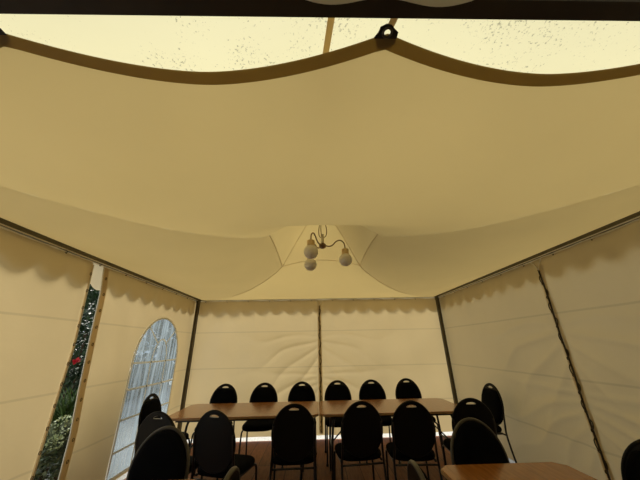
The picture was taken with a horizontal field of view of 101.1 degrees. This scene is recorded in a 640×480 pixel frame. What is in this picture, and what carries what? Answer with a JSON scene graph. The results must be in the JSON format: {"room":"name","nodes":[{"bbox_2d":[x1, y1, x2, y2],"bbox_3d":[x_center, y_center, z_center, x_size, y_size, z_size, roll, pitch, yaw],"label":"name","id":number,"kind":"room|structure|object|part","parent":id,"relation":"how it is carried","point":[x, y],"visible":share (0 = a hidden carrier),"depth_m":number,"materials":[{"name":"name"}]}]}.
{"room":"event hall","nodes":[
{"label":"event hall","id":0,"kind":"room"},
{"bbox_2d":[0,228,195,479],"bbox_3d":[-2.388,1.371,2.574,0.044,2.279,4.861,-1,-22,-1],"label":"wall","id":1,"kind":"structure","parent":0,"point":[44,288],"depth_m":2.47,"materials":[{"name":"fabric"}]},
{"bbox_2d":[106,317,177,479],"bbox_3d":[-2.401,2.064,3.781,0.026,1.831,1.176,-1,-22,-1],"label":"window","id":2,"kind":"structure","parent":1,"relation":"in","point":[133,438],"depth_m":3.56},
{"bbox_2d":[124,436,451,479],"bbox_3d":[0.082,2.301,1.741,4.877,0.050,5.815,-1,-22,-1],"label":"floor","id":3,"kind":"structure","parent":0,"point":[260,450],"depth_m":3.39,"materials":[{"name":"brown wood"}]},
{"bbox_2d":[126,426,189,479],"bbox_3d":[-1.108,1.693,1.503,0.460,0.943,0.523,-3,-22,4],"label":"chair","id":4,"kind":"object","parent":3,"relation":"on","point":[164,454],"visible":1,"depth_m":1.79,"materials":[{"name":"black fabric"}]},
{"bbox_3d":[-1.094,1.561,1.787,0.406,0.468,0.090,-3,-22,4],"label":"backrest","id":5,"kind":"part","parent":4,"relation":"part of","materials":[{"name":"black fabric"}]},
{"bbox_2d":[138,393,189,478],"bbox_3d":[-1.875,2.377,3.161,0.523,0.943,0.460,-2,-22,1],"label":"chair","id":6,"kind":"object","parent":3,"relation":"on","point":[149,406],"visible":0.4,"depth_m":3.24,"materials":[{"name":"black fabric"}]},
{"bbox_3d":[-2.094,2.172,3.251,0.090,0.468,0.406,-2,-22,1],"label":"backrest","id":7,"kind":"part","parent":6,"relation":"part of","materials":[{"name":"black fabric"}]},
{"bbox_2d":[141,398,161,423],"bbox_3d":[-2.070,2.191,3.243,0.082,0.394,0.383,-2,-22,1],"label":"cushion","id":8,"kind":"object","parent":6,"relation":"on","point":[149,406],"depth_m":3.23,"materials":[{"name":"black fabric"}]},
{"bbox_2d":[134,411,202,478],"bbox_3d":[-1.390,2.069,2.421,0.460,0.943,0.523,-5,-22,11],"label":"chair","id":9,"kind":"object","parent":3,"relation":"on","point":[150,424],"visible":0.35,"depth_m":2.34,"materials":[{"name":"black fabric"}]},
{"bbox_3d":[-1.627,2.095,2.243,0.042,0.751,0.079,-5,-22,11],"label":"leg","id":10,"kind":"part","parent":9,"relation":"part of","materials":[{"name":"black metal"}]},
{"bbox_3d":[-1.438,1.780,2.311,0.406,0.468,0.090,-5,-22,11],"label":"backrest","id":11,"kind":"part","parent":9,"relation":"part of","materials":[{"name":"black fabric"}]},
{"bbox_3d":[-1.383,2.099,2.443,0.450,0.073,0.430,-5,-22,11],"label":"seat","id":12,"kind":"part","parent":9,"relation":"part of","materials":[{"name":"black fabric"}]},
{"bbox_2d":[177,299,200,430],"bbox_3d":[-2.379,2.266,4.779,0.120,2.377,0.120,-1,-22,-1],"label":"post","id":13,"kind":"object","parent":3,"relation":"on","point":[185,387],"visible":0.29,"depth_m":4.79,"materials":[{"name":"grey metal"}]},
{"bbox_2d":[0,218,197,301],"bbox_3d":[-2.391,0.289,2.975,0.065,0.077,4.895,-1,-22,-1],"label":"beam","id":14,"kind":"structure","parent":13,"relation":"attached to","point":[5,224],"depth_m":2.56,"materials":[{"name":"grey metal"}]},
{"bbox_2d":[0,0,639,20],"bbox_3d":[0.078,-0.686,0.756,4.937,0.070,0.047,-1,-22,-1],"label":"beam","id":15,"kind":"structure","parent":14,"relation":"attached to","point":[577,10],"depth_m":0.74,"materials":[{"name":"black"}]},
{"bbox_2d":[307,0,472,6],"bbox_3d":[0.191,-0.679,0.702,0.490,0.053,0.067,-1,-22,-1],"label":"flap","id":16,"kind":"object","parent":15,"relation":"attached to","point":[432,3],"visible":1,"depth_m":0.72,"materials":[{"name":"fabric"}]},
{"bbox_2d":[200,296,434,301],"bbox_3d":[-0.019,1.182,5.308,4.837,0.077,0.065,-1,-22,-1],"label":"beam","id":17,"kind":"structure","parent":13,"relation":"attached to","point":[434,296],"depth_m":5.28,"materials":[{"name":"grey metal"}]},
{"bbox_3d":[-0.018,1.205,5.283,4.837,0.016,0.011,-1,-22,-1],"label":"curtain cord","id":18,"kind":"part","parent":17,"relation":"part of","materials":[{"name":"beige wicker"}]},
{"bbox_2d":[190,384,236,450],"bbox_3d":[-1.472,2.590,3.710,0.460,0.943,0.523,-2,-22,2],"label":"chair","id":19,"kind":"object","parent":3,"relation":"on","point":[220,395],"visible":0.38,"depth_m":4.00,"materials":[{"name":"black fabric"}]},
{"bbox_2d":[210,389,235,403],"bbox_3d":[-1.466,2.470,3.965,0.383,0.394,0.082,-2,-22,2],"label":"cushion","id":20,"kind":"object","parent":19,"relation":"on","point":[219,395],"depth_m":4.00,"materials":[{"name":"black fabric"}]},
{"bbox_3d":[-1.465,2.459,3.994,0.406,0.468,0.090,-2,-22,2],"label":"backrest","id":21,"kind":"part","parent":19,"relation":"part of","materials":[{"name":"black fabric"}]},
{"bbox_2d":[190,410,256,479],"bbox_3d":[-0.877,2.062,2.431,0.460,0.943,0.523,-7,-23,13],"label":"chair","id":22,"kind":"object","parent":3,"relation":"on","point":[214,440],"visible":0.94,"depth_m":2.31,"materials":[{"name":"black fabric"}]},
{"bbox_3d":[-1.122,2.093,2.265,0.042,0.751,0.079,-7,-23,13],"label":"leg","id":23,"kind":"part","parent":22,"relation":"part of","materials":[{"name":"black metal"}]},
{"bbox_3d":[-0.936,1.775,2.323,0.406,0.468,0.090,-7,-23,13],"label":"backrest","id":24,"kind":"part","parent":22,"relation":"part of","materials":[{"name":"black fabric"}]},
{"bbox_3d":[-0.868,2.092,2.453,0.450,0.073,0.430,-7,-23,13],"label":"seat","id":25,"kind":"part","parent":22,"relation":"part of","materials":[{"name":"black fabric"}]},
{"bbox_3d":[-0.732,2.048,2.171,0.042,0.751,0.079,-7,-23,13],"label":"leg","id":26,"kind":"part","parent":22,"relation":"part of","materials":[{"name":"black metal"}]},
{"bbox_3d":[-0.659,2.296,2.349,0.032,0.417,0.387,-8,-23,15],"label":"leg","id":27,"kind":"part","parent":22,"relation":"part of","materials":[{"name":"black metal"}]},
{"bbox_2d":[222,466,239,479],"bbox_3d":[-0.649,1.501,1.050,0.523,0.943,0.460,-2,-22,2],"label":"chair","id":28,"kind":"object","parent":3,"relation":"on","point":[233,473],"visible":1,"depth_m":1.22,"materials":[{"name":"black fabric"}]},
{"bbox_3d":[-0.439,1.282,1.126,0.090,0.468,0.406,-2,-22,2],"label":"backrest","id":29,"kind":"part","parent":28,"relation":"part of","materials":[{"name":"black plastic"}]},
{"bbox_2d":[169,401,318,479],"bbox_3d":[-0.890,2.477,3.193,1.754,0.735,0.810,-1,-22,-1],"label":"folding table","id":30,"kind":"object","parent":3,"relation":"on","point":[260,410],"visible":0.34,"depth_m":3.23,"materials":[{"name":"laminate"}]},
{"bbox_3d":[-1.531,2.406,2.945,0.086,0.704,0.028,-1,-22,-1],"label":"leg","id":31,"kind":"part","parent":30,"relation":"part of","materials":[{"name":"black metal"}]},
{"bbox_3d":[-0.896,2.174,3.315,1.507,0.029,0.657,-1,-22,-1],"label":"apron rail","id":32,"kind":"part","parent":30,"relation":"part of","materials":[{"name":"black metal"}]},
{"bbox_3d":[-0.239,2.394,2.978,0.086,0.704,0.028,-1,-22,-1],"label":"leg","id":33,"kind":"part","parent":30,"relation":"part of","materials":[{"name":"black metal"}]},
{"bbox_2d":[238,383,277,468],"bbox_3d":[-0.850,2.591,3.744,0.460,0.943,0.523,0,-22,-2],"label":"chair","id":34,"kind":"object","parent":3,"relation":"on","point":[259,394],"visible":0.5,"depth_m":3.98,"materials":[{"name":"black fabric"}]},
{"bbox_3d":[-1.046,2.801,3.581,0.032,0.417,0.387,-1,-22,0],"label":"leg","id":35,"kind":"part","parent":34,"relation":"part of","materials":[{"name":"black metal"}]},
{"bbox_3d":[-1.058,2.747,3.890,0.042,0.751,0.079,0,-22,-2],"label":"leg","id":36,"kind":"part","parent":34,"relation":"part of","materials":[{"name":"black metal"}]},
{"bbox_3d":[-0.849,2.598,3.706,0.450,0.073,0.430,0,-22,-2],"label":"seat","id":37,"kind":"part","parent":34,"relation":"part of","materials":[{"name":"black fabric"}]},
{"bbox_3d":[-0.862,2.460,4.028,0.406,0.468,0.090,0,-22,-2],"label":"backrest","id":38,"kind":"part","parent":34,"relation":"part of","materials":[{"name":"black fabric"}]},
{"bbox_2d":[251,388,275,402],"bbox_3d":[-0.861,2.471,3.999,0.383,0.394,0.082,0,-22,-2],"label":"cushion","id":39,"kind":"object","parent":34,"relation":"on","point":[258,394],"depth_m":4.03,"materials":[{"name":"black fabric"}]},
{"bbox_2d":[269,403,316,479],"bbox_3d":[-0.260,2.135,2.641,0.460,0.943,0.523,0,-22,-3],"label":"chair","id":40,"kind":"object","parent":3,"relation":"on","point":[293,432],"visible":1,"depth_m":2.51,"materials":[{"name":"black fabric"}]},
{"bbox_3d":[-0.449,2.139,2.411,0.042,0.751,0.079,0,-22,-3],"label":"leg","id":41,"kind":"part","parent":40,"relation":"part of","materials":[{"name":"black metal"}]},
{"bbox_3d":[-0.461,2.392,2.596,0.032,0.417,0.387,1,-22,-5],"label":"leg","id":42,"kind":"part","parent":40,"relation":"part of","materials":[{"name":"black metal"}]},
{"bbox_3d":[-0.261,2.166,2.663,0.450,0.073,0.430,0,-22,-3],"label":"seat","id":43,"kind":"part","parent":40,"relation":"part of","materials":[{"name":"black fabric"}]},
{"bbox_3d":[-0.252,1.843,2.527,0.406,0.468,0.090,0,-22,-3],"label":"backrest","id":44,"kind":"part","parent":40,"relation":"part of","materials":[{"name":"black fabric"}]},
{"bbox_3d":[-0.045,2.140,2.434,0.042,0.751,0.079,0,-22,-3],"label":"leg","id":45,"kind":"part","parent":40,"relation":"part of","materials":[{"name":"black metal"}]},
{"bbox_2d":[281,381,316,467],"bbox_3d":[-0.278,2.597,3.786,0.460,0.943,0.523,-1,-22,-1],"label":"chair","id":46,"kind":"object","parent":3,"relation":"on","point":[305,392],"visible":0.38,"depth_m":4.08,"materials":[{"name":"black fabric"}]},
{"bbox_3d":[-0.282,2.466,4.070,0.406,0.468,0.090,-1,-22,-1],"label":"backrest","id":47,"kind":"part","parent":46,"relation":"part of","materials":[{"name":"black fabric"}]},
{"bbox_2d":[289,387,313,401],"bbox_3d":[-0.282,2.477,4.041,0.383,0.394,0.082,-1,-22,-1],"label":"cushion","id":48,"kind":"object","parent":46,"relation":"on","point":[296,394],"depth_m":4.07,"materials":[{"name":"black fabric"}]},
{"bbox_2d":[324,380,360,466],"bbox_3d":[0.295,2.614,3.856,0.460,0.943,0.523,0,-22,-2],"label":"chair","id":49,"kind":"object","parent":3,"relation":"on","point":[334,392],"visible":0.52,"depth_m":4.12,"materials":[{"name":"black fabric"}]},
{"bbox_3d":[0.099,2.823,3.693,0.032,0.417,0.387,-1,-22,0],"label":"leg","id":50,"kind":"part","parent":49,"relation":"part of","materials":[{"name":"black metal"}]},
{"bbox_3d":[0.296,2.620,3.819,0.450,0.073,0.430,0,-22,-2],"label":"seat","id":51,"kind":"part","parent":49,"relation":"part of","materials":[{"name":"black fabric"}]},
{"bbox_3d":[0.282,2.483,4.140,0.406,0.468,0.090,0,-22,-2],"label":"backrest","id":52,"kind":"part","parent":49,"relation":"part of","materials":[{"name":"black fabric"}]},
{"bbox_2d":[326,385,349,400],"bbox_3d":[0.284,2.494,4.111,0.383,0.394,0.082,0,-22,-2],"label":"cushion","id":53,"kind":"object","parent":49,"relation":"on","point":[333,392],"depth_m":4.14,"materials":[{"name":"black fabric"}]},
{"bbox_2d":[334,401,386,479],"bbox_3d":[0.390,2.147,2.703,0.460,0.943,0.523,2,-22,-7],"label":"chair","id":54,"kind":"object","parent":3,"relation":"on","point":[361,427],"visible":1,"depth_m":2.57,"materials":[{"name":"black fabric"}]},
{"bbox_3d":[0.186,2.398,2.644,0.032,0.417,0.387,3,-22,-9],"label":"leg","id":55,"kind":"part","parent":54,"relation":"part of","materials":[{"name":"black metal"}]},
{"bbox_3d":[0.217,2.146,2.461,0.042,0.751,0.079,2,-22,-7],"label":"leg","id":56,"kind":"part","parent":54,"relation":"part of","materials":[{"name":"black metal"}]},
{"bbox_3d":[0.387,2.177,2.725,0.450,0.073,0.430,2,-22,-7],"label":"seat","id":57,"kind":"part","parent":54,"relation":"part of","materials":[{"name":"black fabric"}]},
{"bbox_3d":[0.413,1.855,2.590,0.406,0.468,0.090,2,-22,-7],"label":"backrest","id":58,"kind":"part","parent":54,"relation":"part of","materials":[{"name":"black fabric"}]},
{"bbox_3d":[0.588,2.410,2.693,0.032,0.417,0.387,1,-22,-5],"label":"leg","id":59,"kind":"part","parent":54,"relation":"part of","materials":[{"name":"black metal"}]},
{"bbox_3d":[0.617,2.158,2.510,0.042,0.751,0.079,2,-22,-7],"label":"leg","id":60,"kind":"part","parent":54,"relation":"part of","materials":[{"name":"black metal"}]},
{"bbox_2d":[359,379,400,463],"bbox_3d":[0.829,2.608,3.870,0.460,0.943,0.523,-1,-22,0],"label":"chair","id":61,"kind":"object","parent":3,"relation":"on","point":[368,391],"visible":0.41,"depth_m":4.14,"materials":[{"name":"black fabric"}]},
{"bbox_3d":[0.828,2.477,4.154,0.406,0.468,0.090,-1,-22,0],"label":"backrest","id":62,"kind":"part","parent":61,"relation":"part of","materials":[{"name":"black fabric"}]},
{"bbox_2d":[360,384,384,399],"bbox_3d":[0.828,2.489,4.125,0.383,0.394,0.082,-1,-22,0],"label":"cushion","id":63,"kind":"object","parent":61,"relation":"on","point":[367,391],"depth_m":4.16,"materials":[{"name":"black fabric"}]},
{"bbox_3d":[0.829,2.615,3.832,0.450,0.073,0.430,-1,-22,0],"label":"seat","id":64,"kind":"part","parent":61,"relation":"part of","materials":[{"name":"black fabric"}]},
{"bbox_2d":[318,398,455,479],"bbox_3d":[0.868,2.460,3.237,1.754,0.735,0.810,-1,-22,-1],"label":"folding table","id":65,"kind":"object","parent":3,"relation":"on","point":[436,407],"visible":0.7,"depth_m":3.31,"materials":[{"name":"laminate"}]},
{"bbox_3d":[0.158,2.572,3.439,0.086,0.704,0.028,-1,-22,-1],"label":"leg","id":66,"kind":"part","parent":65,"relation":"part of","materials":[{"name":"black metal"}]},
{"bbox_3d":[0.168,2.390,2.988,0.086,0.704,0.028,-1,-22,-1],"label":"leg","id":67,"kind":"part","parent":65,"relation":"part of","materials":[{"name":"black metal"}]},
{"bbox_3d":[0.862,2.156,3.360,1.507,0.029,0.657,-1,-22,-1],"label":"apron rail","id":68,"kind":"part","parent":65,"relation":"part of","materials":[{"name":"black metal"}]},
{"bbox_3d":[1.569,2.558,3.475,0.086,0.704,0.028,-1,-22,-1],"label":"leg","id":69,"kind":"part","parent":65,"relation":"part of","materials":[{"name":"black metal"}]},
{"bbox_2d":[385,400,442,479],"bbox_3d":[0.917,2.123,2.671,0.460,0.943,0.523,-2,-22,1],"label":"chair","id":70,"kind":"object","parent":3,"relation":"on","point":[413,430],"visible":1,"depth_m":2.54,"materials":[{"name":"black fabric"}]},
{"bbox_3d":[0.721,2.387,2.642,0.032,0.417,0.387,-1,-22,-1],"label":"leg","id":71,"kind":"part","parent":70,"relation":"part of","materials":[{"name":"black metal"}]},
{"bbox_3d":[0.710,2.134,2.457,0.042,0.751,0.079,-2,-22,1],"label":"leg","id":72,"kind":"part","parent":70,"relation":"part of","materials":[{"name":"black metal"}]},
{"bbox_3d":[0.918,2.154,2.693,0.450,0.073,0.430,-2,-22,1],"label":"seat","id":73,"kind":"part","parent":70,"relation":"part of","materials":[{"name":"black fabric"}]},
{"bbox_3d":[0.906,1.832,2.557,0.406,0.468,0.090,-2,-22,1],"label":"backrest","id":74,"kind":"part","parent":70,"relation":"part of","materials":[{"name":"black fabric"}]},
{"bbox_3d":[1.126,2.375,2.632,0.032,0.417,0.387,-3,-22,3],"label":"leg","id":75,"kind":"part","parent":70,"relation":"part of","materials":[{"name":"black metal"}]},
{"bbox_3d":[1.114,2.122,2.447,0.042,0.751,0.079,-2,-22,1],"label":"leg","id":76,"kind":"part","parent":70,"relation":"part of","materials":[{"name":"black metal"}]},
{"bbox_2d":[407,460,427,479],"bbox_3d":[0.705,1.485,1.077,0.523,0.943,0.460,-1,-22,-1],"label":"chair","id":77,"kind":"object","parent":3,"relation":"on","point":[414,472],"visible":1,"depth_m":1.23,"materials":[{"name":"black plastic"}]},
{"bbox_3d":[0.486,1.276,1.157,0.090,0.468,0.406,-1,-22,-1],"label":"backrest","id":78,"kind":"part","parent":77,"relation":"part of","materials":[{"name":"black plastic"}]},
{"bbox_2d":[395,378,443,459],"bbox_3d":[1.440,2.625,3.941,0.460,0.943,0.523,1,-22,-4],"label":"chair","id":79,"kind":"object","parent":3,"relation":"on","point":[404,390],"visible":0.48,"depth_m":4.22,"materials":[{"name":"black fabric"}]},
{"bbox_3d":[1.420,2.494,4.225,0.406,0.468,0.090,1,-22,-4],"label":"backrest","id":80,"kind":"part","parent":79,"relation":"part of","materials":[{"name":"black fabric"}]},
{"bbox_2d":[397,383,420,398],"bbox_3d":[1.422,2.505,4.195,0.383,0.394,0.082,1,-22,-4],"label":"cushion","id":81,"kind":"object","parent":79,"relation":"on","point":[404,390],"depth_m":4.22,"materials":[{"name":"black fabric"}]},
{"bbox_2d":[435,295,457,404],"bbox_3d":[2.386,2.220,4.900,0.120,2.377,0.120,-1,-22,-1],"label":"post","id":82,"kind":"object","parent":3,"relation":"on","point":[443,333],"visible":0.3,"depth_m":4.94,"materials":[{"name":"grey metal"}]},
{"bbox_2d":[438,211,639,297],"bbox_3d":[2.450,0.242,3.097,0.065,0.077,4.895,-1,-22,-1],"label":"beam","id":83,"kind":"structure","parent":82,"relation":"attached to","point":[634,217],"depth_m":2.67,"materials":[{"name":"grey metal"}]},
{"bbox_2d":[442,398,497,479],"bbox_3d":[1.559,2.139,2.741,0.460,0.943,0.523,-3,-22,4],"label":"chair","id":84,"kind":"object","parent":3,"relation":"on","point":[479,410],"visible":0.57,"depth_m":2.65,"materials":[{"name":"black fabric"}]},
{"bbox_3d":[1.367,2.406,2.722,0.032,0.417,0.387,-2,-22,2],"label":"leg","id":85,"kind":"part","parent":84,"relation":"part of","materials":[{"name":"black metal"}]},
{"bbox_3d":[1.562,2.170,2.764,0.450,0.073,0.430,-3,-22,4],"label":"seat","id":86,"kind":"part","parent":84,"relation":"part of","materials":[{"name":"black fabric"}]},
{"bbox_3d":[1.536,1.848,2.628,0.406,0.468,0.090,-3,-22,4],"label":"backrest","id":87,"kind":"part","parent":84,"relation":"part of","materials":[{"name":"black fabric"}]},
{"bbox_3d":[1.744,2.135,2.509,0.042,0.751,0.079,-3,-22,4],"label":"leg","id":88,"kind":"part","parent":84,"relation":"part of","materials":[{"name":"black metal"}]},
{"bbox_2d":[450,417,509,464],"bbox_3d":[1.154,1.673,1.565,0.460,0.943,0.523,2,-22,-7],"label":"chair","id":89,"kind":"object","parent":3,"relation":"on","point":[473,441],"visible":0.77,"depth_m":1.86,"materials":[{"name":"black fabric"}]},
{"bbox_3d":[1.123,1.542,1.847,0.406,0.468,0.090,2,-22,-7],"label":"backrest","id":90,"kind":"part","parent":89,"relation":"part of","materials":[{"name":"black fabric"}]},
{"bbox_2d":[481,383,516,462],"bbox_3d":[2.110,2.413,3.447,0.523,0.943,0.460,1,-22,-4],"label":"chair","id":91,"kind":"object","parent":3,"relation":"on","point":[491,397],"visible":0.37,"depth_m":3.43,"materials":[{"name":"black fabric"}]},
{"bbox_2d":[481,388,501,422],"bbox_3d":[2.297,2.223,3.538,0.082,0.394,0.383,1,-22,-4],"label":"cushion","id":92,"kind":"object","parent":91,"relation":"on","point":[491,397],"depth_m":3.47,"materials":[{"name":"black fabric"}]},
{"bbox_3d":[2.320,2.203,3.548,0.090,0.468,0.406,1,-22,-4],"label":"backrest","id":93,"kind":"part","parent":91,"relation":"part of","materials":[{"name":"black fabric"}]},
{"bbox_3d":[2.078,2.431,3.437,0.430,0.073,0.450,1,-22,-4],"label":"seat","id":94,"kind":"part","parent":91,"relation":"part of","materials":[{"name":"black fabric"}]},
{"bbox_3d":[2.327,2.419,3.243,0.079,0.751,0.042,1,-22,-4],"label":"leg","id":95,"kind":"part","parent":91,"relation":"part of","materials":[{"name":"black metal"}]},
{"bbox_2d":[441,462,596,479],"bbox_3d":[1.171,1.446,0.738,0.803,0.735,1.767,-1,-22,-1],"label":"folding table","id":96,"kind":"object","parent":3,"relation":"on","point":[533,470],"visible":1,"depth_m":1.57,"materials":[{"name":"laminate"}]},
{"bbox_2d":[621,439,639,479],"bbox_3d":[1.688,1.513,1.194,0.523,0.943,0.460,10,-24,-25],"label":"chair","id":97,"kind":"object","parent":3,"relation":"on","point":[630,461],"visible":1,"depth_m":1.52,"materials":[{"name":"black fabric"}]},
{"bbox_3d":[1.875,1.335,1.371,0.090,0.468,0.406,10,-24,-25],"label":"backrest","id":98,"kind":"part","parent":97,"relation":"part of","materials":[{"name":"black fabric"}]},
{"bbox_2d":[625,450,639,479],"bbox_3d":[1.855,1.351,1.353,0.082,0.394,0.383,10,-24,-25],"label":"cushion","id":99,"kind":"object","parent":97,"relation":"on","point":[632,457],"depth_m":1.51,"materials":[{"name":"black fabric"}]},
{"bbox_2d":[181,298,453,438],"bbox_3d":[0.002,2.257,4.892,4.869,2.279,0.054,-1,-22,-1],"label":"wall","id":100,"kind":"structure","parent":0,"point":[243,345],"depth_m":4.98,"materials":[{"name":"fabric"}]},
{"bbox_2d":[315,300,322,433],"bbox_3d":[0.004,2.247,4.878,0.157,2.238,0.023,-1,-22,-1],"label":"wall lacing","id":101,"kind":"structure","parent":100,"relation":"attached to","point":[319,304],"depth_m":4.87,"materials":[{"name":"brown"}]},
{"bbox_3d":[0.005,2.288,4.861,0.023,2.110,0.017,-1,-22,-1],"label":"cord","id":102,"kind":"part","parent":101,"relation":"part of","materials":[{"name":"brown fabric"}]},
{"bbox_2d":[0,18,639,299],"bbox_3d":[0.023,-0.065,3.155,4.813,0.922,4.920,-1,-22,-1],"label":"ceiling","id":103,"kind":"structure","parent":0,"point":[376,140],"depth_m":1.25,"materials":[{"name":"fabric"}]},
{"bbox_2d":[304,225,351,270],"bbox_3d":[0.089,-0.082,3.179,0.576,0.797,0.626,-1,-22,-1],"label":"pendant lamp","id":104,"kind":"object","parent":103,"relation":"hanging from","point":[310,251],"visible":0.88,"depth_m":3.07,"materials":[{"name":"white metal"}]},
{"bbox_3d":[-0.118,0.308,3.270,0.158,0.150,0.158,-1,-22,-1],"label":"globe","id":105,"kind":"part","parent":104,"relation":"part of","materials":[{"name":"white glass"}]},
{"bbox_3d":[-0.097,0.132,2.836,0.158,0.150,0.158,-1,-22,-1],"label":"globe","id":106,"kind":"part","parent":104,"relation":"part of","materials":[{"name":"white glass"}]},
{"bbox_3d":[-0.045,-0.011,2.998,0.015,0.123,0.242,-13,-25,27],"label":"arm","id":107,"kind":"part","parent":104,"relation":"part of","materials":[{"name":"brown metal"}]},
{"bbox_3d":[0.183,0.049,3.159,0.260,0.123,0.015,5,-23,-14],"label":"arm","id":108,"kind":"part","parent":104,"relation":"part of","materials":[{"name":"brown metal"}]},
{"bbox_3d":[0.303,0.238,3.117,0.158,0.150,0.158,-1,-22,-1],"label":"globe","id":109,"kind":"part","parent":104,"relation":"part of","materials":[{"name":"white glass"}]},
{"bbox_2d":[0,14,639,301],"bbox_3d":[0.013,-0.567,3.371,5.037,2.350,5.095,-1,-22,-1],"label":"roof","id":110,"kind":"structure","parent":0,"point":[183,43],"depth_m":0.90,"materials":[{"name":"fabric"}]},
{"bbox_2d":[439,218,639,479],"bbox_3d":[2.488,1.323,2.697,0.066,2.279,4.861,-1,-22,-1],"label":"wall","id":111,"kind":"structure","parent":0,"point":[501,331],"depth_m":2.72,"materials":[{"name":"fabric"}]},
{"bbox_2d":[531,259,613,479],"bbox_3d":[2.473,1.271,2.578,0.023,2.238,0.157,-1,-22,-1],"label":"rope","id":112,"kind":"object","parent":111,"relation":"attached to","point":[597,441],"depth_m":2.54,"materials":[{"name":"brown fabric"}]},
{"label":"outside","id":113,"kind":"structure","parent":0,"visible":0},
{"bbox_2d":[45,368,514,479],"bbox_3d":[-0.071,3.280,4.068,60.000,0.001,60.000,-1,-22,-1],"label":"ground","id":114,"kind":"structure","parent":113,"point":[125,429],"depth_m":4.81,"materials":[{"name":"white"}]},
{"bbox_2d":[30,415,71,479],"bbox_3d":[-2.714,2.288,2.628,0.460,0.938,0.604,-1,-22,-1],"label":"hydrangea bush","id":115,"kind":"object","parent":114,"relation":"on","point":[60,432],"visible":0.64,"depth_m":2.63,"materials":[{"name":"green plant"}]},
{"bbox_3d":[-2.702,2.486,2.527,0.210,0.425,0.233,13,-26,-31],"label":"stem","id":116,"kind":"part","parent":115,"relation":"part of","materials":[{"name":"green plant"}]},
{"bbox_2d":[35,386,77,479],"bbox_3d":[-3.174,2.325,3.323,0.919,1.026,1.086,5,-23,-15],"label":"clump","id":117,"kind":"object","parent":114,"relation":"on","point":[68,408],"visible":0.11,"depth_m":3.21,"materials":[{"name":"green plant"}]},
{"bbox_2d":[47,291,99,424],"bbox_3d":[-4.784,2.075,4.578,1.214,3.012,3.140,-1,-22,-1],"label":"hedge","id":118,"kind":"object","parent":114,"relation":"on","point":[87,312],"visible":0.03,"depth_m":4.97,"materials":[{"name":"green plant"}]},
{"bbox_2d":[60,284,99,404],"bbox_3d":[-3.804,1.915,4.227,0.985,2.788,1.221,-1,-22,-1],"label":"rose bush","id":119,"kind":"object","parent":114,"relation":"on","point":[76,364],"visible":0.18,"depth_m":4.07,"materials":[{"name":"green plant"}]},
{"bbox_3d":[-3.786,2.375,4.064,0.411,1.813,0.532,-1,-22,-1],"label":"stem","id":120,"kind":"part","parent":119,"relation":"part of","materials":[{"name":"green plant"}]},
{"bbox_2d":[72,357,80,364],"bbox_3d":[-3.476,1.724,3.753,0.096,0.106,0.089,-1,-22,-1],"label":"flower","id":121,"kind":"object","parent":119,"relation":"on","point":[77,359],"depth_m":3.75,"materials":[{"name":"red plant"}]},
{"bbox_2d":[73,286,176,401],"bbox_3d":[-6.810,3.498,9.499,2.598,4.537,10.880,-1,-22,-1],"label":"hedge","id":122,"kind":"object","parent":114,"relation":"on","point":[157,377],"visible":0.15,"depth_m":9.65,"materials":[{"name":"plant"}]}
]}

